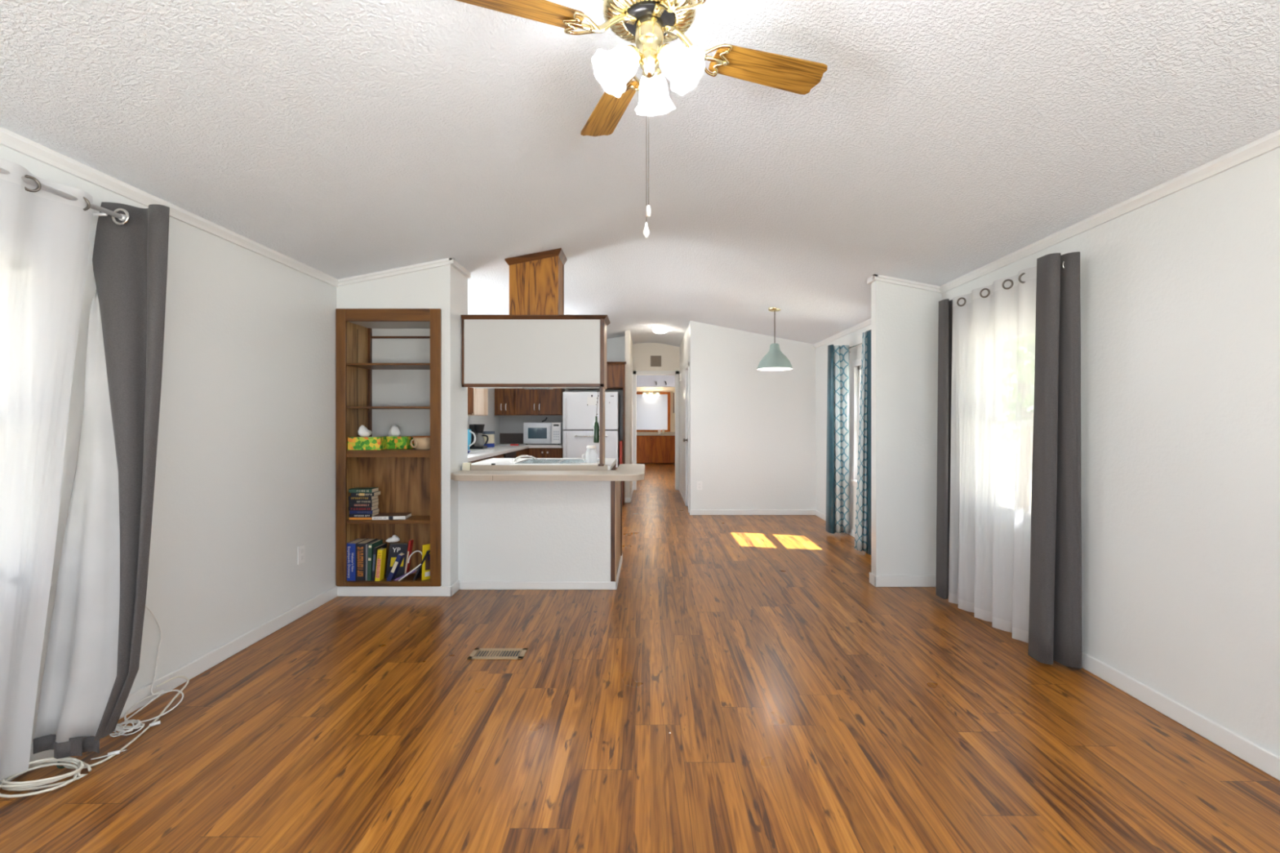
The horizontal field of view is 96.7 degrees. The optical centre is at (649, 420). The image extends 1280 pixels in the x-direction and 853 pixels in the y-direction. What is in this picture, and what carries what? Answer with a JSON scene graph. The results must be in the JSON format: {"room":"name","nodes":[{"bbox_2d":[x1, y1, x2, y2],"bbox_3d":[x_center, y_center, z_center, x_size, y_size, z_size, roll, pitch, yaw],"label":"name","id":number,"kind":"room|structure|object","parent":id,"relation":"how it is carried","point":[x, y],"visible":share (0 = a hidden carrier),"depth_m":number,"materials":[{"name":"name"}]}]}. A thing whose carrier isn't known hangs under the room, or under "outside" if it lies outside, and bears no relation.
{"room":"living room","nodes":[
{"label":"living room","id":0,"kind":"room"},
{"bbox_2d":[0,144,336,746],"bbox_3d":[-2.380,0.122,1.450,0.140,2.357,6.300,0,0,0],"label":"wall","id":1,"kind":"structure","parent":0,"point":[245,472],"depth_m":3.14,"materials":[{"name":"white paint"}]},
{"bbox_2d":[0,167,125,221],"bbox_3d":[-2.250,-0.847,1.610,0.120,0.033,1.584,0,0,0],"label":"curtain rod","id":2,"kind":"object","parent":1,"relation":"attached to","point":[105,211],"visible":0.66,"depth_m":2.14,"materials":[{"name":"white metal"}]},
{"bbox_2d":[0,158,93,781],"bbox_3d":[-2.219,0.180,1.610,0.066,2.140,1.320,0,0,0],"label":"sheer curtain","id":3,"kind":"object","parent":2,"relation":"hanging from","point":[45,236],"visible":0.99,"depth_m":2.04,"materials":[{"name":"white fabric"}]},
{"bbox_2d":[33,201,169,759],"bbox_3d":[-2.143,0.152,2.263,0.338,2.145,0.446,0,0,-19],"label":"curtain","id":4,"kind":"object","parent":2,"relation":"hanging from","point":[91,666],"visible":0.97,"depth_m":2.21,"materials":[{"name":"grey fabric"}]},
{"bbox_2d":[0,585,337,784],"bbox_3d":[-2.303,1.258,1.350,0.014,0.085,5.700,0,0,0],"label":"baseboard","id":5,"kind":"structure","parent":1,"relation":"attached to","point":[201,664],"depth_m":3.01,"materials":[{"name":"white paint"}]},
{"bbox_2d":[0,126,338,287],"bbox_3d":[-2.295,-1.010,1.350,0.030,0.057,5.700,0,0,0],"label":"trim","id":6,"kind":"structure","parent":1,"relation":"attached to","point":[9,139],"depth_m":2.53,"materials":[{"name":"white paint"}]},
{"bbox_2d":[297,544,305,564],"bbox_3d":[-2.306,0.890,3.770,0.008,0.120,0.072,0,0,0],"label":"wall outlet","id":7,"kind":"object","parent":1,"relation":"attached to","point":[301,549],"visible":1,"depth_m":3.77,"materials":[{"name":"white plastic"}]},
{"bbox_2d":[336,264,467,586],"bbox_3d":[-1.890,0.050,4.400,0.840,2.500,0.400,0,0,0],"label":"wall","id":8,"kind":"structure","parent":0,"point":[445,288],"depth_m":4.20,"materials":[{"name":"white paint"}]},
{"bbox_2d":[335,308,441,586],"bbox_3d":[-1.920,0.201,4.381,0.770,2.042,0.407,0,0,0],"label":"bookcase","id":9,"kind":"object","parent":8,"relation":"in","point":[388,361],"visible":0.72,"depth_m":4.40,"materials":[{"name":"brown wood"}]},
{"bbox_2d":[346,538,366,581],"bbox_3d":[-2.209,1.050,4.299,0.072,0.275,0.191,0,0,0],"label":"book","id":10,"kind":"object","parent":9,"relation":"on","point":[351,546],"visible":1,"depth_m":4.21,"materials":[{"name":"blue paper"}]},
{"bbox_2d":[348,517,372,519],"bbox_3d":[-2.142,0.730,4.267,0.170,0.016,0.105,0,0,0],"label":"paperback","id":11,"kind":"object","parent":9,"relation":"on","point":[349,518],"visible":0.59,"depth_m":4.21,"materials":[{"name":"orange paper"}]},
{"bbox_2d":[349,511,378,517],"bbox_3d":[-2.141,0.708,4.268,0.170,0.026,0.106,0,0,0],"label":"paperback","id":12,"kind":"object","parent":11,"relation":"on","point":[377,513],"visible":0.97,"depth_m":4.22,"materials":[{"name":"black paper"}]},
{"bbox_2d":[349,508,378,514],"bbox_3d":[-2.139,0.683,4.269,0.170,0.024,0.106,0,0,0],"label":"paperback","id":13,"kind":"object","parent":12,"relation":"on","point":[372,512],"visible":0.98,"depth_m":4.22,"materials":[{"name":"blue paper"}]},
{"bbox_2d":[348,505,377,511],"bbox_3d":[-2.144,0.657,4.264,0.170,0.027,0.106,0,0,0],"label":"paperback","id":14,"kind":"object","parent":13,"relation":"on","point":[350,508],"visible":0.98,"depth_m":4.21,"materials":[{"name":"black paper"}]},
{"bbox_2d":[349,501,378,506],"bbox_3d":[-2.142,0.630,4.268,0.170,0.027,0.106,0,0,0],"label":"paperback","id":15,"kind":"object","parent":14,"relation":"on","point":[375,504],"visible":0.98,"depth_m":4.22,"materials":[{"name":"black paper"}]},
{"bbox_2d":[348,497,378,503],"bbox_3d":[-2.142,0.604,4.268,0.170,0.024,0.106,0,0,0],"label":"paperback","id":16,"kind":"object","parent":15,"relation":"on","point":[371,501],"visible":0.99,"depth_m":4.21,"materials":[{"name":"black paper"}]},
{"bbox_2d":[348,495,377,500],"bbox_3d":[-2.145,0.578,4.267,0.170,0.027,0.106,0,0,0],"label":"paperback","id":17,"kind":"object","parent":16,"relation":"on","point":[350,498],"visible":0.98,"depth_m":4.21,"materials":[{"name":"black paper"}]},
{"bbox_2d":[351,490,380,496],"bbox_3d":[-2.127,0.551,4.268,0.170,0.027,0.106,0,0,0],"label":"paperback","id":18,"kind":"object","parent":17,"relation":"on","point":[376,493],"visible":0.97,"depth_m":4.22,"materials":[{"name":"black paper"}]},
{"bbox_2d":[348,487,378,493],"bbox_3d":[-2.142,0.524,4.266,0.170,0.026,0.106,0,0,0],"label":"paperback","id":19,"kind":"object","parent":18,"relation":"on","point":[357,490],"visible":1,"depth_m":4.21,"materials":[{"name":"green paper"}]},
{"bbox_2d":[355,537,377,581],"bbox_3d":[-2.137,1.050,4.299,0.068,0.275,0.191,0,0,0],"label":"book","id":20,"kind":"object","parent":9,"relation":"on","point":[360,546],"visible":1,"depth_m":4.21,"materials":[{"name":"black paper"}]},
{"bbox_2d":[347,425,386,449],"bbox_3d":[-2.122,0.129,4.275,0.242,0.186,0.136,0,0,0],"label":"tissue box","id":21,"kind":"object","parent":9,"relation":"on","point":[364,442],"visible":1,"depth_m":4.22,"materials":[{"name":"multicoloured cardboard"}]},
{"bbox_2d":[367,539,382,581],"bbox_3d":[-2.069,1.052,4.290,0.036,0.273,0.171,0,0,0],"label":"book","id":22,"kind":"object","parent":9,"relation":"on","point":[371,546],"visible":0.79,"depth_m":4.21,"materials":[{"name":"green paper"}]},
{"bbox_2d":[371,542,386,581],"bbox_3d":[-2.037,1.066,4.288,0.037,0.246,0.171,0,0,0],"label":"book","id":23,"kind":"object","parent":9,"relation":"on","point":[384,545],"visible":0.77,"depth_m":4.20,"materials":[{"name":"black paper"}]},
{"bbox_2d":[374,547,386,581],"bbox_3d":[-2.000,1.073,4.233,0.054,0.234,0.069,0,0,0],"label":"book","id":24,"kind":"object","parent":9,"relation":"in","point":[381,553],"visible":1,"depth_m":4.20,"materials":[{"name":"yellow paper"}]},
{"bbox_2d":[372,512,411,519],"bbox_3d":[-1.939,0.725,4.289,0.238,0.026,0.156,0,0,-6],"label":"hardcover book","id":25,"kind":"object","parent":9,"relation":"on","point":[388,516],"visible":1,"depth_m":4.22,"materials":[{"name":"white paper"}]},
{"bbox_2d":[386,552,405,581],"bbox_3d":[-1.888,1.095,4.235,0.115,0.209,0.067,0,0,0],"label":"book","id":26,"kind":"object","parent":9,"relation":"on","point":[400,557],"visible":0.97,"depth_m":4.20,"materials":[{"name":"blue paper"}]},
{"bbox_2d":[385,542,408,577],"bbox_3d":[-1.917,1.065,4.314,0.152,0.275,0.048,0,0,-28],"label":"book","id":27,"kind":"object","parent":9,"relation":"on","point":[395,548],"visible":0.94,"depth_m":4.30,"materials":[{"name":"black paper"}]},
{"bbox_2d":[383,424,414,448],"bbox_3d":[-1.972,0.129,4.426,0.235,0.186,0.122,0,0,6],"label":"tissue box","id":28,"kind":"object","parent":9,"relation":"on","point":[393,441],"visible":0.9,"depth_m":4.37,"materials":[{"name":"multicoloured cardboard"}]},
{"bbox_2d":[404,539,413,573],"bbox_3d":[-1.844,1.054,4.360,0.052,0.271,0.051,0,0,0],"label":"book","id":29,"kind":"object","parent":9,"relation":"on","point":[411,542],"visible":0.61,"depth_m":4.34,"materials":[{"name":"red paper"}]},
{"bbox_2d":[410,435,430,449],"bbox_3d":[-1.710,0.163,4.308,0.166,0.117,0.170,0,0,0],"label":"mug","id":30,"kind":"object","parent":9,"relation":"on","point":[420,442],"visible":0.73,"depth_m":4.25,"materials":[{"name":"beige ceramic"}]},
{"bbox_2d":[413,550,430,580],"bbox_3d":[-1.694,1.080,4.258,0.118,0.226,0.095,0,0,0],"label":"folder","id":31,"kind":"object","parent":9,"relation":"on","point":[419,572],"visible":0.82,"depth_m":4.21,"materials":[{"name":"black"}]},
{"bbox_2d":[421,543,430,580],"bbox_3d":[-1.651,1.057,4.254,0.024,0.262,0.100,0,0,42],"label":"book","id":32,"kind":"object","parent":9,"relation":"on","point":[426,565],"visible":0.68,"depth_m":4.23,"materials":[{"name":"yellow paper"}]},
{"bbox_2d":[337,257,471,286],"bbox_3d":[-1.875,-1.095,4.385,0.870,0.221,0.430,0,0,0],"label":"trim","id":33,"kind":"structure","parent":8,"relation":"attached to","point":[447,261],"depth_m":4.18,"materials":[{"name":"white paint"}]},
{"bbox_2d":[337,553,622,596],"bbox_3d":[-1.280,1.262,4.743,2.060,0.075,1.114,0,0,0],"label":"baseboard","id":34,"kind":"structure","parent":8,"relation":"attached to","point":[342,591],"depth_m":4.30,"materials":[{"name":"white paint"}]},
{"bbox_2d":[460,315,610,389],"bbox_3d":[-0.894,-0.536,4.576,1.135,0.561,0.338,0,0,0],"label":"upper cabinet","id":35,"kind":"object","parent":8,"relation":"attached to","point":[526,352],"visible":0.99,"depth_m":4.43,"materials":[{"name":"grey wood"}]},
{"bbox_2d":[504,248,567,315],"bbox_3d":[-0.906,-1.079,4.577,0.440,0.524,0.306,0,0,0],"label":"hood chimney","id":36,"kind":"object","parent":35,"relation":"on","point":[536,280],"visible":0.8,"depth_m":4.45,"materials":[{"name":"brown wood"}]},
{"bbox_2d":[593,387,599,442],"bbox_3d":[-0.413,-0.038,4.420,0.044,0.425,0.044,0,0,0],"label":"bottle","id":37,"kind":"object","parent":35,"relation":"hanging from","point":[596,427],"visible":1,"depth_m":4.40,"materials":[{"name":"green glass"}]},
{"bbox_2d":[467,388,499,444],"bbox_3d":[-2.550,0.138,7.050,0.140,2.324,4.900,0,0,0],"label":"wall","id":38,"kind":"structure","parent":0,"point":[491,422],"depth_m":8.86,"materials":[{"name":"white paint"}]},
{"bbox_2d":[467,386,473,414],"bbox_3d":[-2.319,-0.450,6.470,0.318,0.760,1.040,0,0,0],"label":"upper cabinet","id":39,"kind":"object","parent":38,"relation":"attached to","point":[470,390],"visible":0.1,"depth_m":6.87,"materials":[{"name":"brown wood"}]},
{"bbox_2d":[467,387,488,415],"bbox_3d":[-2.319,-0.445,7.310,0.318,0.770,0.620,0,0,0],"label":"upper cabinet","id":40,"kind":"object","parent":38,"relation":"attached to","point":[480,395],"visible":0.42,"depth_m":7.27,"materials":[{"name":"beige wood"}]},
{"bbox_2d":[457,480,610,582],"bbox_3d":[-0.867,0.870,4.400,1.206,0.860,0.060,0,0,0],"label":"wall","id":41,"kind":"structure","parent":0,"point":[508,531],"depth_m":4.37,"materials":[{"name":"white paint"}]},
{"bbox_2d":[450,462,644,480],"bbox_3d":[-0.754,0.384,4.570,1.428,0.108,0.960,0,0,0],"label":"countertop","id":42,"kind":"structure","parent":41,"relation":"on","point":[624,472],"depth_m":4.19,"materials":[{"name":"beige laminate"}]},
{"bbox_2d":[598,386,604,466],"bbox_3d":[-0.374,0.049,4.489,0.044,0.612,0.222,0,0,0],"label":"post","id":43,"kind":"object","parent":42,"relation":"on","point":[602,390],"visible":1,"depth_m":4.39,"materials":[{"name":"brown wood"}]},
{"bbox_2d":[499,335,625,449],"bbox_3d":[-1.500,-0.054,9.456,2.200,2.707,0.128,0,0,0],"label":"wall","id":44,"kind":"structure","parent":0,"point":[508,424],"depth_m":9.39,"materials":[{"name":"white paint"}]},
{"bbox_2d":[494,388,514,415],"bbox_3d":[-2.321,-0.470,9.223,0.313,0.780,0.344,0,0,0],"label":"upper cabinet","id":45,"kind":"object","parent":44,"relation":"attached to","point":[504,397],"visible":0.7,"depth_m":9.08,"materials":[{"name":"brown wood"}]},
{"bbox_2d":[499,433,523,443],"bbox_3d":[-1.910,0.300,9.389,1.120,0.170,0.018,0,0,0],"label":"board","id":46,"kind":"object","parent":44,"relation":"attached to","point":[504,437],"visible":0.36,"depth_m":9.38,"materials":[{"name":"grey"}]},
{"bbox_2d":[514,388,564,415],"bbox_3d":[-1.782,-0.470,9.223,0.763,0.780,0.344,0,0,0],"label":"upper cabinet","id":47,"kind":"object","parent":44,"relation":"attached to","point":[526,402],"visible":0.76,"depth_m":9.08,"materials":[{"name":"brown wood"}]},
{"bbox_2d":[566,361,626,390],"bbox_3d":[-0.845,-0.700,9.073,0.970,0.400,0.644,0,0,0],"label":"upper cabinet","id":48,"kind":"object","parent":44,"relation":"attached to","point":[615,371],"visible":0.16,"depth_m":8.78,"materials":[{"name":"brown wood"}]},
{"bbox_2d":[625,330,632,497],"bbox_3d":[-0.347,-0.067,9.770,0.075,2.735,1.660,0,0,0],"label":"wall","id":49,"kind":"structure","parent":0,"point":[628,343],"depth_m":8.94,"materials":[{"name":"beige paint"}]},
{"bbox_2d":[0,0,1279,346],"bbox_3d":[-0.225,-1.306,8.250,5.350,0.788,19.900,0,0,0],"label":"ceiling","id":50,"kind":"structure","parent":0,"point":[937,142],"depth_m":2.40,"materials":[{"name":"white paint"}]},
{"bbox_2d":[456,0,827,238],"bbox_3d":[0.013,-1.044,1.845,1.010,0.912,1.010,0,0,23],"label":"ceiling fan","id":51,"kind":"object","parent":50,"relation":"hanging from","point":[649,24],"visible":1,"depth_m":1.84,"materials":[{"name":"brown wood"}]},
{"bbox_2d":[627,44,640,65],"bbox_3d":[-0.051,-1.167,1.824,0.066,0.055,0.063,0,0,0],"label":"socket","id":52,"kind":"object","parent":51,"relation":"attached to","point":[636,53],"depth_m":1.80,"materials":[{"name":"gold metal"}]},
{"bbox_2d":[642,66,662,76],"bbox_3d":[0.007,-1.167,1.910,0.063,0.055,0.061,0,0,-41],"label":"socket","id":53,"kind":"object","parent":51,"relation":"attached to","point":[658,72],"depth_m":1.89,"materials":[{"name":"gold metal"}]},
{"bbox_2d":[656,43,670,64],"bbox_3d":[0.048,-1.167,1.817,0.065,0.055,0.062,0,0,0],"label":"socket","id":54,"kind":"object","parent":51,"relation":"attached to","point":[660,51],"depth_m":1.79,"materials":[{"name":"gold metal"}]},
{"bbox_2d":[651,326,668,333],"bbox_3d":[0.170,-1.411,8.850,0.280,0.127,0.280,0,0,0],"label":"ceiling light","id":55,"kind":"object","parent":50,"relation":"attached to","point":[659,330],"visible":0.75,"depth_m":8.76,"materials":[{"name":"white glass"}]},
{"bbox_2d":[756,307,792,370],"bbox_3d":[1.365,-0.903,6.200,0.383,0.694,0.383,0,0,0],"label":"pendant lamp","id":56,"kind":"object","parent":50,"relation":"hanging from","point":[775,359],"visible":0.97,"depth_m":6.12,"materials":[{"name":"green metal"}]},
{"bbox_2d":[0,462,1279,852],"bbox_3d":[-0.250,1.360,8.250,5.300,0.120,19.900,0,0,0],"label":"floor","id":57,"kind":"structure","parent":0,"point":[806,704],"depth_m":2.30,"materials":[{"name":"laminate"}]},
{"bbox_2d":[0,675,189,798],"bbox_3d":[-2.178,1.246,2.321,0.257,0.106,0.770,0,0,0],"label":"coiled cable","id":58,"kind":"object","parent":57,"relation":"on","point":[66,762],"visible":0.91,"depth_m":2.05,"materials":[{"name":"beige plastic"}]},
{"bbox_2d":[109,719,160,737],"bbox_3d":[-2.159,1.280,2.376,0.157,0.042,0.108,0,0,0],"label":"cable bundle","id":59,"kind":"object","parent":57,"relation":"on","point":[119,727],"visible":0.91,"depth_m":2.37,"materials":[{"name":"white plastic"}]},
{"bbox_2d":[124,604,183,723],"bbox_3d":[-2.203,0.997,2.556,0.201,0.597,0.258,0,0,0],"label":"cable","id":60,"kind":"object","parent":57,"relation":"on","point":[159,694],"visible":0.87,"depth_m":2.60,"materials":[{"name":"white plastic"}]},
{"bbox_2d":[466,648,528,659],"bbox_3d":[-0.840,1.297,3.158,0.300,0.006,0.140,0,0,0],"label":"floor vent","id":61,"kind":"object","parent":57,"relation":"in","point":[477,653],"visible":1,"depth_m":3.16,"materials":[{"name":"beige metal"}]},
{"bbox_2d":[467,448,528,462],"bbox_3d":[-2.175,0.826,7.095,0.606,0.788,3.390,0,0,0],"label":"base cabinet","id":62,"kind":"object","parent":57,"relation":"on","point":[525,451],"visible":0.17,"depth_m":8.05,"materials":[{"name":"brown wood"}]},
{"bbox_2d":[467,443,562,462],"bbox_3d":[-1.914,0.408,7.348,1.128,0.044,4.095,0,0,0],"label":"countertop","id":63,"kind":"structure","parent":62,"relation":"on","point":[498,450],"depth_m":7.74,"materials":[{"name":"white laminate"}]},
{"bbox_2d":[469,424,488,448],"bbox_3d":[-2.299,0.221,7.690,0.263,0.330,0.220,0,0,0],"label":"coffee maker","id":64,"kind":"object","parent":63,"relation":"on","point":[479,443],"visible":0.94,"depth_m":7.63,"materials":[{"name":"black plastic"}]},
{"bbox_2d":[482,431,494,447],"bbox_3d":[-2.312,0.273,8.170,0.172,0.225,0.172,0,0,0],"label":"coffee canister","id":65,"kind":"object","parent":63,"relation":"on","point":[491,443],"visible":0.82,"depth_m":8.10,"materials":[{"name":"blue"}]},
{"bbox_2d":[523,422,563,444],"bbox_3d":[-1.690,0.210,9.140,0.590,0.350,0.420,0,0,0],"label":"microwave oven","id":66,"kind":"object","parent":63,"relation":"on","point":[534,433],"visible":0.94,"depth_m":8.95,"materials":[{"name":"white metal"}]},
{"bbox_2d":[528,448,562,457],"bbox_3d":[-1.623,0.826,9.085,0.526,0.788,0.621,0,0,0],"label":"base cabinet","id":67,"kind":"object","parent":57,"relation":"on","point":[535,452],"visible":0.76,"depth_m":8.80,"materials":[{"name":"brown wood"}]},
{"bbox_2d":[562,391,620,467],"bbox_3d":[-0.890,0.436,8.928,0.830,1.728,0.885,0,0,0],"label":"refrigerator","id":68,"kind":"object","parent":57,"relation":"on","point":[578,418],"visible":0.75,"depth_m":8.55,"materials":[{"name":"white metal"}]},
{"bbox_2d":[610,463,622,582],"bbox_3d":[-0.857,0.850,4.820,1.206,0.900,0.920,0,0,0],"label":"base cabinet","id":69,"kind":"object","parent":57,"relation":"on","point":[615,486],"visible":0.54,"depth_m":4.37,"materials":[{"name":"brown wood"}]},
{"bbox_2d":[462,457,617,470],"bbox_3d":[-0.885,0.375,4.878,1.160,0.040,0.884,0,0,0],"label":"countertop","id":70,"kind":"structure","parent":69,"relation":"on","point":[611,462],"depth_m":4.78,"materials":[{"name":"white laminate"}]},
{"bbox_2d":[515,458,599,463],"bbox_3d":[-0.770,0.372,4.880,0.660,0.045,0.480,0,0,0],"label":"sink","id":71,"kind":"object","parent":70,"relation":"in","point":[528,460],"visible":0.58,"depth_m":5.10,"materials":[{"name":"silver metal"}]},
{"bbox_2d":[522,459,560,462],"bbox_3d":[-0.929,0.375,4.880,0.299,0.040,0.438,0,0,0],"label":"basin","id":72,"kind":"object","parent":71,"relation":"in","point":[526,460],"depth_m":5.10,"materials":[{"name":"silver metal"}]},
{"bbox_2d":[559,459,595,462],"bbox_3d":[-0.611,0.375,4.880,0.299,0.040,0.438,0,0,0],"label":"basin","id":73,"kind":"object","parent":71,"relation":"in","point":[562,460],"depth_m":5.10,"materials":[{"name":"silver metal"}]},
{"bbox_2d":[619,440,622,504],"bbox_3d":[-0.436,0.810,8.785,0.043,0.980,0.330,0,0,0],"label":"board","id":74,"kind":"object","parent":57,"relation":"on","point":[620,442],"visible":0.49,"depth_m":8.62,"materials":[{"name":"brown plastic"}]},
{"bbox_2d":[622,387,625,504],"bbox_3d":[-0.398,0.400,9.080,0.021,1.800,0.620,0,0,0],"label":"board","id":75,"kind":"object","parent":57,"relation":"on","point":[624,388],"visible":0.64,"depth_m":8.77,"materials":[{"name":"brown wood"}]},
{"bbox_2d":[636,431,675,462],"bbox_3d":[0.175,0.823,17.238,1.590,0.915,0.715,0,0,0],"label":"bathroom vanity","id":76,"kind":"object","parent":57,"relation":"on","point":[651,446],"visible":0.73,"depth_m":16.91,"materials":[{"name":"brown wood"}]},
{"bbox_2d":[632,342,679,489],"bbox_3d":[-0.100,-0.078,10.660,5.000,2.756,0.120,0,0,0],"label":"wall","id":77,"kind":"structure","parent":0,"point":[642,352],"depth_m":10.60,"materials":[{"name":"beige paint"}]},
{"bbox_2d":[632,370,679,489],"bbox_3d":[0.117,0.190,10.588,0.875,2.220,0.025,0,0,0],"label":"trim","id":78,"kind":"structure","parent":77,"relation":"attached to","point":[676,373],"depth_m":10.58,"materials":[{"name":"white paint"}]},
{"bbox_2d":[650,355,661,366],"bbox_3d":[0.120,-1.100,10.589,0.200,0.200,0.022,0,0,0],"label":"air vent","id":79,"kind":"object","parent":77,"relation":"in","point":[655,361],"visible":1,"depth_m":10.58,"materials":[{"name":"brown metal"}]},
{"bbox_2d":[636,375,675,386],"bbox_3d":[-0.100,-0.078,14.860,5.000,2.756,0.120,0,0,0],"label":"wall","id":80,"kind":"structure","parent":0,"point":[642,380],"depth_m":14.80,"materials":[{"name":"grey paint"}]},
{"bbox_2d":[636,386,675,431],"bbox_3d":[-0.100,-0.078,17.660,5.000,2.756,0.120,0,0,0],"label":"wall","id":81,"kind":"structure","parent":0,"point":[672,389],"depth_m":17.60,"materials":[{"name":"beige paint"}]},
{"bbox_2d":[636,391,670,431],"bbox_3d":[0.010,-0.255,17.581,1.260,1.230,0.033,0,0,0],"label":"bathroom mirror","id":82,"kind":"object","parent":81,"relation":"attached to","point":[653,412],"visible":0.73,"depth_m":17.59,"materials":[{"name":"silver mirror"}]},
{"bbox_2d":[679,322,689,508],"bbox_3d":[0.610,-0.034,9.260,0.100,2.669,2.680,0,0,0],"label":"wall","id":83,"kind":"structure","parent":0,"point":[684,348],"depth_m":9.54,"materials":[{"name":"white paint"}]},
{"bbox_2d":[683,369,688,506],"bbox_3d":[0.557,0.268,8.333,0.105,2.045,0.565,0,0,0],"label":"door","id":84,"kind":"structure","parent":83,"relation":"in","point":[684,439],"depth_m":8.55,"materials":[{"name":"white paint"}]},
{"bbox_2d":[684,361,689,512],"bbox_3d":[0.552,0.240,8.335,0.015,2.120,0.730,0,0,0],"label":"trim","id":85,"kind":"structure","parent":83,"relation":"attached to","point":[687,366],"depth_m":7.97,"materials":[{"name":"white paint"}]},
{"bbox_2d":[689,320,815,509],"bbox_3d":[1.425,-0.038,7.860,1.730,2.676,0.120,0,0,0],"label":"wall","id":86,"kind":"structure","parent":0,"point":[753,430],"depth_m":7.80,"materials":[{"name":"white paint"}]},
{"bbox_2d":[689,509,815,515],"bbox_3d":[1.415,1.262,7.793,1.730,0.075,0.014,0,0,0],"label":"baseboard","id":87,"kind":"structure","parent":86,"relation":"attached to","point":[692,512],"depth_m":7.79,"materials":[{"name":"white paint"}]},
{"bbox_2d":[871,280,941,576],"bbox_3d":[2.030,0.079,4.490,0.520,2.442,0.100,0,0,0],"label":"wall partition","id":88,"kind":"structure","parent":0,"point":[904,320],"depth_m":4.44,"materials":[{"name":"white paint"}]},
{"bbox_2d":[869,572,936,586],"bbox_3d":[2.018,1.258,4.490,0.524,0.085,0.128,0,0,0],"label":"baseboard","id":89,"kind":"structure","parent":88,"relation":"attached to","point":[877,581],"depth_m":4.43,"materials":[{"name":"white paint"}]},
{"bbox_2d":[866,273,940,293],"bbox_3d":[2.013,-1.069,4.485,0.535,0.156,0.150,0,0,0],"label":"trim","id":90,"kind":"structure","parent":88,"relation":"attached to","point":[875,277],"depth_m":4.42,"materials":[{"name":"white paint"}]},
{"bbox_2d":[815,146,1279,756],"bbox_3d":[2.350,0.119,4.500,0.140,2.363,12.400,0,0,0],"label":"wall","id":91,"kind":"structure","parent":0,"point":[1180,291],"depth_m":2.41,"materials":[{"name":"white paint"}]},
{"bbox_2d":[814,510,854,537],"bbox_3d":[2.273,1.262,6.170,0.014,0.075,3.260,0,0,0],"label":"baseboard","id":92,"kind":"structure","parent":91,"relation":"attached to","point":[817,513],"depth_m":7.42,"materials":[{"name":"white paint"}]},
{"bbox_2d":[825,344,849,533],"bbox_3d":[2.119,0.225,6.392,0.258,2.110,0.361,0,0,16],"label":"curtain","id":93,"kind":"object","parent":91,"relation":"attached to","point":[837,456],"visible":1,"depth_m":6.33,"materials":[{"name":"blue fabric"}]},
{"bbox_2d":[813,318,871,348],"bbox_3d":[2.265,-1.016,6.170,0.030,0.057,3.260,0,0,0],"label":"trim","id":94,"kind":"structure","parent":91,"relation":"attached to","point":[866,322],"depth_m":6.58,"materials":[{"name":"white paint"}]},
{"bbox_2d":[848,342,862,352],"bbox_3d":[2.219,-0.782,5.885,0.122,0.030,1.334,0,0,0],"label":"curtain rod","id":95,"kind":"object","parent":91,"relation":"attached to","point":[860,343],"visible":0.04,"depth_m":6.00,"materials":[{"name":"silver metal"}]},
{"bbox_2d":[854,329,871,555],"bbox_3d":[2.148,0.225,5.478,0.218,2.150,0.374,0,0,0],"label":"curtain","id":96,"kind":"object","parent":95,"relation":"hanging from","point":[863,510],"visible":0.59,"depth_m":5.49,"materials":[{"name":"blue fabric"}]},
{"bbox_2d":[850,358,861,486],"bbox_3d":[2.328,0.035,5.850,0.165,1.390,1.020,0,0,0],"label":"window","id":97,"kind":"structure","parent":91,"relation":"in","point":[856,362],"depth_m":6.29,"materials":[{"name":"white glass"}]},
{"bbox_2d":[939,128,1279,293],"bbox_3d":[2.265,-1.016,1.470,0.030,0.057,5.940,0,0,0],"label":"trim","id":98,"kind":"structure","parent":91,"relation":"attached to","point":[1270,142],"depth_m":2.62,"materials":[{"name":"white paint"}]},
{"bbox_2d":[1081,651,1279,781],"bbox_3d":[2.273,1.258,1.470,0.014,0.085,5.940,0,0,0],"label":"baseboard","id":99,"kind":"structure","parent":91,"relation":"attached to","point":[1268,762],"depth_m":2.39,"materials":[{"name":"white paint"}]},
{"bbox_3d":[2.221,-0.803,3.548,0.118,0.031,1.249,0,0,0],"label":"curtain rod","id":100,"kind":"object","parent":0,"visible":0},
{"bbox_2d":[935,298,952,599],"bbox_3d":[2.143,0.200,4.062,0.158,2.120,0.116,0,0,0],"label":"curtain","id":101,"kind":"object","parent":100,"relation":"hanging from","point":[945,306],"visible":0.59,"depth_m":4.05,"materials":[{"name":"grey fabric"}]},
{"bbox_2d":[948,266,1036,643],"bbox_3d":[2.130,0.205,3.554,0.087,2.120,0.949,0,0,-3],"label":"sheer curtain","id":102,"kind":"object","parent":100,"relation":"hanging from","point":[993,343],"visible":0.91,"depth_m":3.49,"materials":[{"name":"white fabric"}]},
{"bbox_2d":[1027,251,1081,669],"bbox_3d":[2.132,0.210,3.004,0.175,2.140,0.237,0,0,-35],"label":"curtain","id":103,"kind":"object","parent":100,"relation":"hanging from","point":[1055,622],"visible":1,"depth_m":2.96,"materials":[{"name":"grey fabric"}]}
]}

